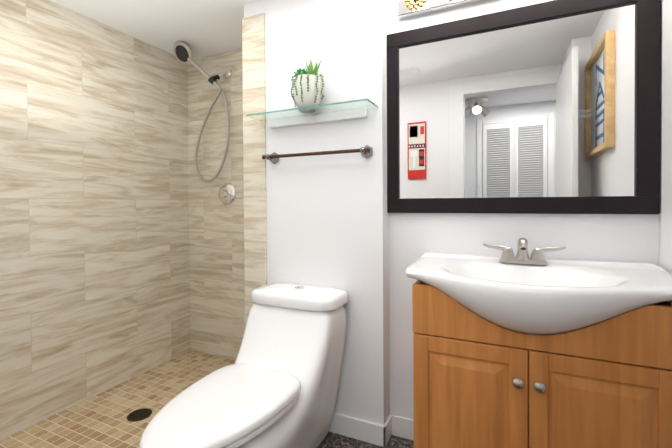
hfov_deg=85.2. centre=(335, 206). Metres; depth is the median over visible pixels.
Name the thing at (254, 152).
wall tile strip
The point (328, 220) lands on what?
wall
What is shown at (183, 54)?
shower
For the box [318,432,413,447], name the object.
floor
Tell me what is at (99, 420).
mosaic shower floor
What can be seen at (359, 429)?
baseboard
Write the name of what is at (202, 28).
ceiling
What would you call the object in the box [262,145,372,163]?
towel rail
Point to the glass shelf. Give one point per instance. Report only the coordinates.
(341, 111)
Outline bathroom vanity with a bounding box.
[406,238,671,447]
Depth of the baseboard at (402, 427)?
1.81 m
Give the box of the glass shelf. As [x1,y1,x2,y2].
[246,99,377,127]
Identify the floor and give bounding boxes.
[0,351,234,447]
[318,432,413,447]
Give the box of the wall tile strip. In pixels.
[242,13,266,326]
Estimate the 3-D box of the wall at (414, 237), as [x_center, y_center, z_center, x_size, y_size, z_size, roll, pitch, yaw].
[0.833,-0.155,1.657,1.181,2.600,0.150,0,1,25]
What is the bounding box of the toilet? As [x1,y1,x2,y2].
[139,283,347,447]
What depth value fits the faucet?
1.48 m
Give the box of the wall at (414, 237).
[388,0,658,418]
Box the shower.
[173,42,231,182]
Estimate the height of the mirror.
0.879 m
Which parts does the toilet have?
lid, seat, tank lid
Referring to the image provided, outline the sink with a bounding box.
[406,252,671,334]
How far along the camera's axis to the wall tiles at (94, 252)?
2.17 m
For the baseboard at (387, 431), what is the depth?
1.78 m
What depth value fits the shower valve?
2.69 m
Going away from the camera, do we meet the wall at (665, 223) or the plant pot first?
the wall at (665, 223)
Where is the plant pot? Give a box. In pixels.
[290,59,323,107]
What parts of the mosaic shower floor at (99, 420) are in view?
floor drain grate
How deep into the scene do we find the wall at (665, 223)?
1.33 m
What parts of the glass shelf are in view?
shelf rail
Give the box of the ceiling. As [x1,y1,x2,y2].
[50,0,261,59]
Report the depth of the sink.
1.20 m
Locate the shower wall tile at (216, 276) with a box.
[187,48,244,360]
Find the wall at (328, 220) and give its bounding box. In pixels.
[244,0,389,424]
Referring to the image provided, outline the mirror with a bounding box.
[386,0,659,213]
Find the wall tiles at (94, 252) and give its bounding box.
[0,0,189,439]
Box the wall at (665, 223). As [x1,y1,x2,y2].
[658,0,671,273]
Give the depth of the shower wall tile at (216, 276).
2.76 m
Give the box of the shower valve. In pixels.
[219,183,235,204]
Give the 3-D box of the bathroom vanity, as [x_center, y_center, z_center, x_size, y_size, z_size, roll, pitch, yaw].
[0.709,0.637,1.327,0.872,1.025,0.557,0,1,25]
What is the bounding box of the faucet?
[482,238,565,264]
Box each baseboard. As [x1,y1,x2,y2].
[329,412,385,446]
[383,415,391,446]
[390,414,413,440]
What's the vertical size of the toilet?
0.756 m

